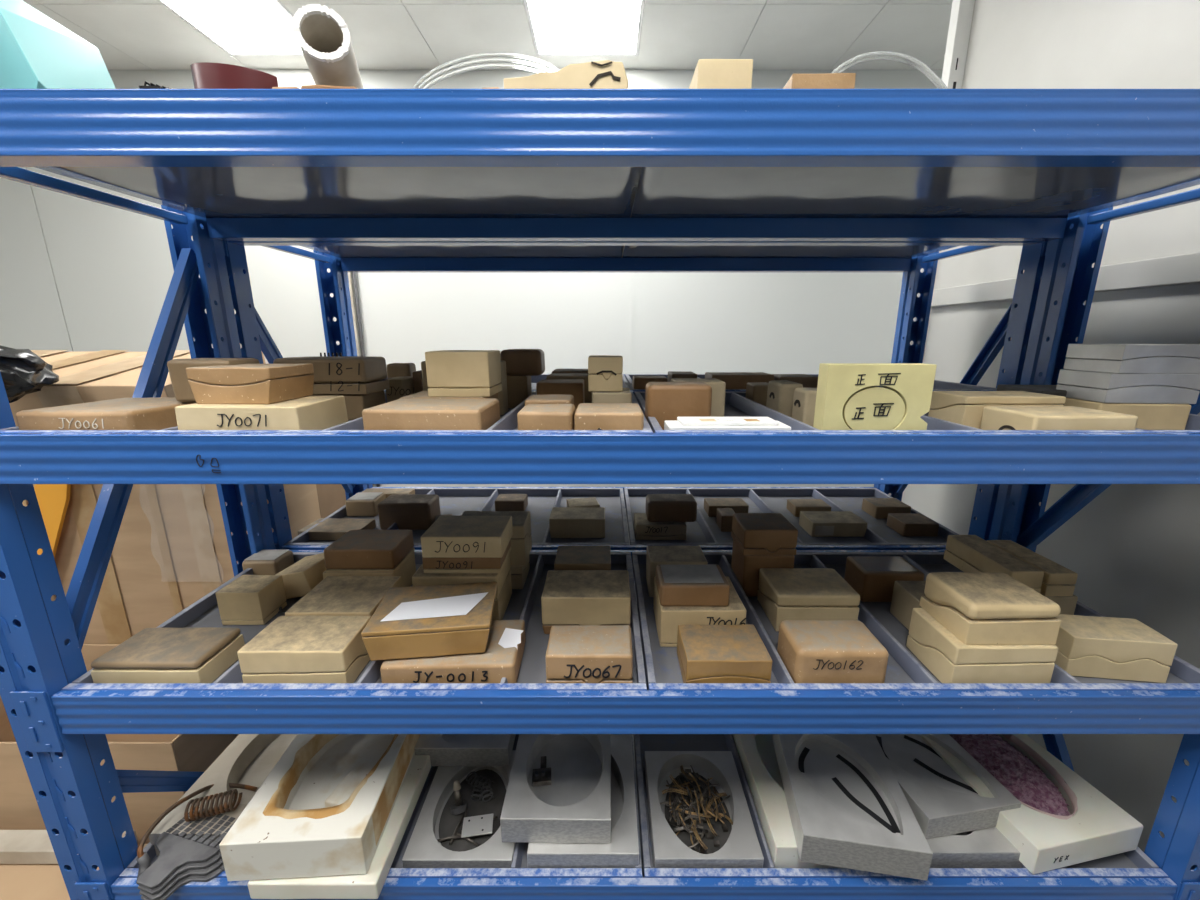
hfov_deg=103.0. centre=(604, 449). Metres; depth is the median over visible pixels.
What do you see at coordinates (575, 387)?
block
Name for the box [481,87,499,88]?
block
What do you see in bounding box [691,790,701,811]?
metal clip
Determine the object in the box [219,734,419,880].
block
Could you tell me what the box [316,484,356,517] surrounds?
cardboard box
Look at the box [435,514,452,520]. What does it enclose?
block
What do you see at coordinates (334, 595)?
block
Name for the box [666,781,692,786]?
metal clip
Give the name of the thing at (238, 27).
recessed light
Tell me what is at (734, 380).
block
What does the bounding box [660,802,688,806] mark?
metal clip
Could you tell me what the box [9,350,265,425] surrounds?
cardboard box
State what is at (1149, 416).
block
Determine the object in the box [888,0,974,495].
trim
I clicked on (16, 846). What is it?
board
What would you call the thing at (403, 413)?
block
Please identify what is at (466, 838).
pin
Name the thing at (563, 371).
block
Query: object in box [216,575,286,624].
block
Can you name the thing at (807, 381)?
block
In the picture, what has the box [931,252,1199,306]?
trim
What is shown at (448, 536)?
block
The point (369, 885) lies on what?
block
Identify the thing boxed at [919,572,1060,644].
box
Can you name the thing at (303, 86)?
block
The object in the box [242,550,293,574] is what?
block
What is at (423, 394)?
block
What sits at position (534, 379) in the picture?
tray
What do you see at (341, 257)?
storage rack
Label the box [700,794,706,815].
metal clip
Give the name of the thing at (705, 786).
metal clip
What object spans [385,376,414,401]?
block
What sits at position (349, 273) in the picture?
conduit pipe
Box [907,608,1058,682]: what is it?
block
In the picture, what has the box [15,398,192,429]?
block
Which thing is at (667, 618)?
block
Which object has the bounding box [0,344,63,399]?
plastic bag
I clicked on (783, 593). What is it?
block
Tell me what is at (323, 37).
pipe
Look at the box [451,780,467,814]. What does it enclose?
tool
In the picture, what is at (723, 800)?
metal clip
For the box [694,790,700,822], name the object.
metal clip
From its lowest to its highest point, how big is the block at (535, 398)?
0.060 m
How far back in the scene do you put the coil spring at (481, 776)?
1.17 m
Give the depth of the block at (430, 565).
1.07 m
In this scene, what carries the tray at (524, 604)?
on the storage rack at (1053, 166)
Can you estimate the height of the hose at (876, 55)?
0.225 m
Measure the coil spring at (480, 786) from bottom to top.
0.027 m
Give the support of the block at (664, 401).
on the tray at (737, 404)
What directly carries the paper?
on the block at (497, 662)
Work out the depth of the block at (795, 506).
1.78 m
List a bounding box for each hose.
[412,52,559,88]
[831,51,947,88]
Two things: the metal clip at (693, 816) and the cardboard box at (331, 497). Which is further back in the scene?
the cardboard box at (331, 497)
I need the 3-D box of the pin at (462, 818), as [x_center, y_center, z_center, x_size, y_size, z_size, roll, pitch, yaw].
[-0.333,0.853,1.072,0.006,0.009,0.061,3,14,11]
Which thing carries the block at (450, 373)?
on the block at (423, 394)
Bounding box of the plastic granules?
[949,734,1070,815]
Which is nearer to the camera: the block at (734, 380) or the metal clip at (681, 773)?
the metal clip at (681, 773)
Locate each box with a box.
[0,0,115,88]
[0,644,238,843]
[0,844,146,899]
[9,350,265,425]
[22,484,320,643]
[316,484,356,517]
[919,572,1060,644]
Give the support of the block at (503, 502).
on the tray at (455, 501)
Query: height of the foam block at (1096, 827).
0.068 m
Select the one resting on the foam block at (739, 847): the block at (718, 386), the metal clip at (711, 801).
the metal clip at (711, 801)
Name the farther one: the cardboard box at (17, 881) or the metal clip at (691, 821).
the cardboard box at (17, 881)
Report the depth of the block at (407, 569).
1.22 m
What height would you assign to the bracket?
0.019 m
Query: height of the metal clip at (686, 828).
0.012 m
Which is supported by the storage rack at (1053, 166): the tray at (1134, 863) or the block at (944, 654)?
the tray at (1134, 863)
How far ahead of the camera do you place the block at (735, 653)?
0.90 m
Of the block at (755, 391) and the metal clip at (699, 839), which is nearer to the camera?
the metal clip at (699, 839)
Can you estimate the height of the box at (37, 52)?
0.408 m
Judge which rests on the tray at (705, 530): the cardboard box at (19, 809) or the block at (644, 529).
the block at (644, 529)
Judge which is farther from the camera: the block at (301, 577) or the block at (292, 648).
the block at (301, 577)
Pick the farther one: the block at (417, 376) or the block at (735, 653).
the block at (417, 376)
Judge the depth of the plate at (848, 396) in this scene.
0.77 m
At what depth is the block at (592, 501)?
1.77 m
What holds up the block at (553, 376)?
on the tray at (508, 422)
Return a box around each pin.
[437,835,460,841]
[449,816,463,844]
[456,832,477,845]
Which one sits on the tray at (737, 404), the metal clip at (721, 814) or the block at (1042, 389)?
the block at (1042, 389)
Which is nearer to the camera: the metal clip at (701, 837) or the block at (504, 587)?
the metal clip at (701, 837)
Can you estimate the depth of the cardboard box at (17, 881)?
1.26 m
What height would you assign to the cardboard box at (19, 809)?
0.653 m
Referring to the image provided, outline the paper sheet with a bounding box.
[380,592,487,621]
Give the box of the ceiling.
[22,0,952,69]
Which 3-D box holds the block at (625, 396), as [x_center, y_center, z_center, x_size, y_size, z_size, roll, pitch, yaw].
[0.014,-0.095,1.021,0.082,0.068,0.101,0,13,0]
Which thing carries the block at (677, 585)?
on the block at (667, 618)
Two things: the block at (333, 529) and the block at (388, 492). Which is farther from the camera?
the block at (388, 492)
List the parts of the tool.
rod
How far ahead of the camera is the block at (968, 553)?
1.17 m
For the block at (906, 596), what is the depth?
1.10 m
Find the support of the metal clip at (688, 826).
on the foam block at (739, 847)
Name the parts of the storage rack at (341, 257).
rack post, rail, rack post, deck panel, deck panel, rack post, rail, rack post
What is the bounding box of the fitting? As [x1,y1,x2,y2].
[139,81,171,88]
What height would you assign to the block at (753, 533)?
0.069 m
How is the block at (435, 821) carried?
on the tray at (519, 868)
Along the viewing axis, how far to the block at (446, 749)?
1.20 m
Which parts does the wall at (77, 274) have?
wall panel, wall panel, wall panel, wall panel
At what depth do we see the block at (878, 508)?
1.76 m
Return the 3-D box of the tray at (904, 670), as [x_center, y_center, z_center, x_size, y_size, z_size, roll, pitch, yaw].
[0.610,0.383,1.139,1.059,0.034,0.563,0,13,0]
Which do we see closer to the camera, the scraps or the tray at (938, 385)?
the scraps
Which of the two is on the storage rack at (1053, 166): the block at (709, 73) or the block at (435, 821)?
the block at (709, 73)
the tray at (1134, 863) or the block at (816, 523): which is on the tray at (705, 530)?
the block at (816, 523)
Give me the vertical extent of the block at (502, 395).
0.123 m
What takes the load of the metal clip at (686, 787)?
in the foam block at (739, 847)
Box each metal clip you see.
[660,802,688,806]
[662,788,687,795]
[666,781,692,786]
[668,808,679,824]
[669,775,687,792]
[669,792,672,815]
[672,793,680,819]
[674,825,703,831]
[677,798,698,822]
[678,808,710,817]
[680,765,696,780]
[681,773,697,794]
[681,810,692,833]
[685,815,706,820]
[686,787,698,816]
[688,774,706,789]
[688,802,692,817]
[689,773,703,801]
[689,830,704,847]
[690,790,704,805]
[690,821,699,852]
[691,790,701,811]
[693,820,707,849]
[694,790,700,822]
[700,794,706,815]
[703,784,719,797]
[705,786,715,817]
[705,792,726,813]
[706,801,717,835]
[708,812,732,824]
[711,795,729,815]
[713,787,725,813]
[714,798,717,820]
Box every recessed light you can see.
[157,0,302,55]
[523,0,644,55]
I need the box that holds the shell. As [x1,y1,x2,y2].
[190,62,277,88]
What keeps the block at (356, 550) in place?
on the block at (407, 569)
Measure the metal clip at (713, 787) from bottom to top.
0.011 m
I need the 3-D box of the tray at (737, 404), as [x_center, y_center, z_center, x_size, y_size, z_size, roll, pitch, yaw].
[0.610,-0.077,1.029,1.059,0.034,0.563,0,13,0]
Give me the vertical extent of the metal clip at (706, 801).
0.011 m
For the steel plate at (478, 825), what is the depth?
1.07 m
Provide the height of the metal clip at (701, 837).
0.011 m
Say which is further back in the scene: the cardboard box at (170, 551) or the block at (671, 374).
the cardboard box at (170, 551)
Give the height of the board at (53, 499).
0.485 m
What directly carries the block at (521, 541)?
on the block at (519, 573)
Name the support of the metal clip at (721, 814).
on the foam block at (739, 847)
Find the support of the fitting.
on the storage rack at (1053, 166)
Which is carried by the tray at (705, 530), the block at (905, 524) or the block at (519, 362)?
the block at (905, 524)
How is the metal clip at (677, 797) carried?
in the foam block at (739, 847)
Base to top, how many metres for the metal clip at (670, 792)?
0.010 m
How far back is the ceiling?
2.59 m
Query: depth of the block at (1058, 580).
1.11 m
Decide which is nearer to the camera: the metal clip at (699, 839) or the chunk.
the chunk
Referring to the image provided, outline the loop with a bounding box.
[136,783,256,881]
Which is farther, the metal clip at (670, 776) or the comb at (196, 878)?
the metal clip at (670, 776)
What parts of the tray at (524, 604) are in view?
bracket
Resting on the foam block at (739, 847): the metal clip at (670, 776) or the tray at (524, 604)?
the metal clip at (670, 776)
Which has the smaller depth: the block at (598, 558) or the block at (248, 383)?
the block at (248, 383)
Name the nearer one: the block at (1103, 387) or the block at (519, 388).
the block at (1103, 387)
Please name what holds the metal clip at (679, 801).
on the foam block at (739, 847)
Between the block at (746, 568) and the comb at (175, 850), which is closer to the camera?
the comb at (175, 850)
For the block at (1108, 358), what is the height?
0.053 m
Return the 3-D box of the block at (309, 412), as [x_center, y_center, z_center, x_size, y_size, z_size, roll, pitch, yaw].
[-0.598,-0.055,0.850,0.203,0.068,0.152,0,13,0]
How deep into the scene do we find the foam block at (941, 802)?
1.07 m
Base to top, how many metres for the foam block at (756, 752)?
0.070 m
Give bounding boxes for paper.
[498,628,523,647]
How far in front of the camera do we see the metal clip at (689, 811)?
1.09 m
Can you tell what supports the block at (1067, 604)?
on the tray at (904, 670)
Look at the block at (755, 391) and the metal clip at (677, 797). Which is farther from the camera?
the block at (755, 391)
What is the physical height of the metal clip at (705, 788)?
0.010 m
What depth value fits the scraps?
1.08 m
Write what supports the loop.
on the tray at (519, 868)
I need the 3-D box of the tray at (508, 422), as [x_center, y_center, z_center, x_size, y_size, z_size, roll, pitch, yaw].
[-0.454,-0.077,1.029,1.059,0.034,0.563,0,13,0]
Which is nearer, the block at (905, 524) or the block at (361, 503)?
the block at (905, 524)
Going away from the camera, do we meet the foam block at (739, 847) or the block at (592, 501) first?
the foam block at (739, 847)
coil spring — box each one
[184,789,241,821]
[471,780,484,800]
[474,775,494,791]
[480,781,493,801]
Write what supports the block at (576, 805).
on the block at (623, 849)
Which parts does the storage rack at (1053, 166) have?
rack post, rail, rack post, deck panel, deck panel, rack post, rail, rack post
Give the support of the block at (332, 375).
on the block at (356, 404)
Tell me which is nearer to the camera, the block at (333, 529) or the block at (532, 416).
the block at (532, 416)
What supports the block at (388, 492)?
on the tray at (455, 501)
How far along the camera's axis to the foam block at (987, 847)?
0.99 m
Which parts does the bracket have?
clamp arm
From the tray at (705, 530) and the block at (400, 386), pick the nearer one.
the block at (400, 386)
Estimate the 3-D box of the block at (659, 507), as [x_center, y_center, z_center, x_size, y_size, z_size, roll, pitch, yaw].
[0.221,0.194,1.603,0.164,0.074,0.091,0,13,0]
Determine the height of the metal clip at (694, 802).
0.012 m
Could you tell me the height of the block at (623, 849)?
0.064 m
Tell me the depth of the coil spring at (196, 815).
1.05 m
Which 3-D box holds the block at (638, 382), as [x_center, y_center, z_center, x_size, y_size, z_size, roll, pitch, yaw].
[0.131,-0.185,1.405,0.097,0.063,0.081,0,13,0]
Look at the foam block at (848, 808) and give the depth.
1.01 m
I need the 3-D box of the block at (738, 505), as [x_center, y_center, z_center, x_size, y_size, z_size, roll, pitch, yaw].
[0.457,0.216,1.804,0.148,0.045,0.091,0,13,0]
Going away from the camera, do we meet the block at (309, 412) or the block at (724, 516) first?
the block at (309, 412)
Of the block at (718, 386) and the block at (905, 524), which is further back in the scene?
the block at (905, 524)
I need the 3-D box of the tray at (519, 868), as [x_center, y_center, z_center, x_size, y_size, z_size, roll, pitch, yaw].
[-0.454,0.812,1.241,1.059,0.034,0.563,0,13,0]
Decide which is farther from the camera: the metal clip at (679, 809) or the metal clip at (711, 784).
the metal clip at (711, 784)
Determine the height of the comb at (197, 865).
0.006 m
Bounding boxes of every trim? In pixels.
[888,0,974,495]
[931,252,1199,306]
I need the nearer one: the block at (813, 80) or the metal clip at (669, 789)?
the block at (813, 80)
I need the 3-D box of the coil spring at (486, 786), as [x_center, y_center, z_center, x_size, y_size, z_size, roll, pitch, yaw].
[-0.286,0.826,1.154,0.027,0.027,0.049,-6,14,-22]
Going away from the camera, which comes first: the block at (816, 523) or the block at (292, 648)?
the block at (292, 648)
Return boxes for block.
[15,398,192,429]
[91,627,244,682]
[149,734,296,854]
[167,358,259,402]
[175,395,347,429]
[186,363,313,403]
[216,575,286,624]
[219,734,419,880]
[237,615,371,682]
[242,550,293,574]
[248,734,442,898]
[272,87,299,88]
[273,357,389,393]
[275,553,326,598]
[285,576,401,615]
[298,518,375,540]
[301,85,357,88]
[312,390,385,419]
[323,530,414,571]
[323,551,415,586]
[345,492,385,515]
[361,582,497,660]
[362,398,499,429]
[362,488,414,497]
[378,494,440,529]
[380,620,525,682]
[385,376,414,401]
[387,363,415,377]
[399,391,497,398]
[402,750,515,867]
[412,553,511,619]
[413,370,422,392]
[414,734,515,765]
[421,361,507,414]
[421,516,512,557]
[422,539,510,573]
[425,350,501,396]
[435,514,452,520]
[461,511,531,564]
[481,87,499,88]
[495,494,527,510]
[500,349,544,375]
[500,734,610,842]
[507,376,531,407]
[510,557,529,588]
[517,404,574,429]
[524,394,573,405]
[527,735,638,867]
[536,379,584,411]
[541,570,630,633]
[546,373,591,402]
[546,625,632,682]
[549,507,604,537]
[552,369,587,373]
[554,546,610,570]
[566,497,599,507]
[574,403,643,429]
[588,355,622,391]
[592,388,631,402]
[632,376,667,388]
[634,513,686,539]
[644,751,763,867]
[645,382,711,429]
[646,494,696,521]
[646,545,706,596]
[653,576,745,646]
[656,565,729,605]
[667,371,697,381]
[670,378,725,416]
[677,624,771,682]
[689,59,752,88]
[704,498,748,516]
[705,372,773,388]
[716,508,734,531]
[731,513,797,554]
[731,539,794,596]
[732,734,841,867]
[746,382,767,405]
[757,568,859,630]
[766,380,802,417]
[772,374,817,387]
[772,734,932,880]
[777,620,887,682]
[782,73,855,88]
[787,499,830,516]
[792,388,816,426]
[799,511,866,536]
[844,556,924,601]
[862,498,910,518]
[875,734,1020,838]
[886,513,938,536]
[890,581,925,629]
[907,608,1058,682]
[920,734,1142,873]
[926,827,1022,867]
[929,391,1065,428]
[943,535,1043,592]
[980,406,1136,429]
[986,540,1076,595]
[997,385,1066,404]
[1045,595,1077,614]
[1054,614,1177,682]
[1056,369,1199,403]
[1063,344,1199,373]
[1064,398,1190,429]
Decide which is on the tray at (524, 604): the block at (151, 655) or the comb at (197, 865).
the block at (151, 655)
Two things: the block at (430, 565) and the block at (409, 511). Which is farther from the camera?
the block at (409, 511)
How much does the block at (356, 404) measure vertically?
0.057 m
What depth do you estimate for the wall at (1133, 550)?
1.30 m
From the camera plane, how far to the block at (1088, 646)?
0.92 m
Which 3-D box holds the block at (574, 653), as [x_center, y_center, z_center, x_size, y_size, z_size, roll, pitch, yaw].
[-0.029,0.405,0.935,0.163,0.080,0.102,0,13,0]
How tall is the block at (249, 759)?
0.060 m
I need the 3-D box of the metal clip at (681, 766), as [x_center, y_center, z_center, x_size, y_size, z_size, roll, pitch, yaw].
[0.205,0.808,1.189,0.018,0.013,0.057,-9,16,-32]
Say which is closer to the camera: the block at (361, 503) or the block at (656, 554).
the block at (656, 554)
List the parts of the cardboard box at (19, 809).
panel, panel, panel, panel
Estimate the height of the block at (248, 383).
0.061 m
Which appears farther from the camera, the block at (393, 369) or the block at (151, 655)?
the block at (393, 369)
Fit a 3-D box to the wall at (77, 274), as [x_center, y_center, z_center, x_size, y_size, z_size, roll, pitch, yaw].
[-0.900,-0.831,3.366,10.200,3.257,0.106,0,13,0]
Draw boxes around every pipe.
[291,4,363,88]
[348,272,379,486]
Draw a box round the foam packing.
[664,417,790,429]
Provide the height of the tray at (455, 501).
0.034 m
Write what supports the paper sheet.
on the block at (468, 633)
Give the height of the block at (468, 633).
0.062 m
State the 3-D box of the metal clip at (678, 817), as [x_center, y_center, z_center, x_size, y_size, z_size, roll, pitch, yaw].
[0.161,0.835,1.090,0.014,0.010,0.044,-5,14,-20]
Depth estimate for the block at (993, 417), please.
0.79 m
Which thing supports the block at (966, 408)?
on the tray at (737, 404)
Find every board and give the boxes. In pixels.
[0,830,137,863]
[34,484,70,557]
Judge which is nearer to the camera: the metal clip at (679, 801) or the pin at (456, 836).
the pin at (456, 836)
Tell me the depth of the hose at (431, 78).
0.89 m
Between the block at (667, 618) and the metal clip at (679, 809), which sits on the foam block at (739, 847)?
the metal clip at (679, 809)
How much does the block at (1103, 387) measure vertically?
0.057 m
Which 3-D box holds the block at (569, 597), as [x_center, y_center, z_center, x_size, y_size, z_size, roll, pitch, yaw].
[-0.042,0.354,1.123,0.199,0.092,0.131,0,13,0]
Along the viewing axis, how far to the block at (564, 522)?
1.58 m
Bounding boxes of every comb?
[136,806,234,888]
[138,836,221,894]
[139,857,222,899]
[141,864,224,899]
[320,353,341,356]
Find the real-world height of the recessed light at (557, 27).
0.020 m
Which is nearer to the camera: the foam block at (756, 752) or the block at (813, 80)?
the block at (813, 80)
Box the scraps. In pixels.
[670,769,727,853]
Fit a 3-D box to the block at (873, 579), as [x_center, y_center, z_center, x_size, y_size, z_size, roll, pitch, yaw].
[0.719,0.332,1.235,0.149,0.082,0.101,0,13,0]
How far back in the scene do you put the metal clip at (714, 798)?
1.09 m
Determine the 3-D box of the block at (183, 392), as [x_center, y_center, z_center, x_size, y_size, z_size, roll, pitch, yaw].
[-0.730,-0.133,0.901,0.115,0.078,0.086,0,13,0]
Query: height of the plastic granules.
0.069 m
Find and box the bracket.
[532,756,550,785]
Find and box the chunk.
[503,60,628,88]
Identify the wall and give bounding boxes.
[0,69,942,541]
[901,0,1199,851]
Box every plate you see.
[461,814,493,837]
[813,363,936,429]
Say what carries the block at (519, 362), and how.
on the block at (519, 388)
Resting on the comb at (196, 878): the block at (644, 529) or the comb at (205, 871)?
the comb at (205, 871)
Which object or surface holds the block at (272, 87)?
on the storage rack at (1053, 166)
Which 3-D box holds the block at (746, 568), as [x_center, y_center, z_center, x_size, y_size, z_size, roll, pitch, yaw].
[0.414,0.307,1.266,0.129,0.117,0.121,0,13,0]
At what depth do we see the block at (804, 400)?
0.94 m
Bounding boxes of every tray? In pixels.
[0,392,652,432]
[61,552,646,689]
[119,734,642,877]
[284,488,629,544]
[386,374,631,389]
[624,488,958,544]
[625,374,996,389]
[632,552,1199,689]
[633,683,1167,877]
[634,392,1199,432]
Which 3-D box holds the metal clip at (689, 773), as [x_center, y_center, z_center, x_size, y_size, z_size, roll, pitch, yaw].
[0.220,0.805,1.141,0.008,0.011,0.073,-4,14,-16]
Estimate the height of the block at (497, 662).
0.058 m
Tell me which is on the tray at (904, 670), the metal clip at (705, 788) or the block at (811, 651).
the block at (811, 651)
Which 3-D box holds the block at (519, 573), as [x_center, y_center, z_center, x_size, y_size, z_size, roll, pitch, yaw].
[-0.313,0.321,1.310,0.194,0.069,0.121,0,13,0]
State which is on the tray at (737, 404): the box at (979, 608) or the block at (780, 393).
the block at (780, 393)
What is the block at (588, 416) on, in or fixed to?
on the tray at (508, 422)
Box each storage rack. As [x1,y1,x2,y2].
[0,89,1199,899]
[223,241,1047,676]

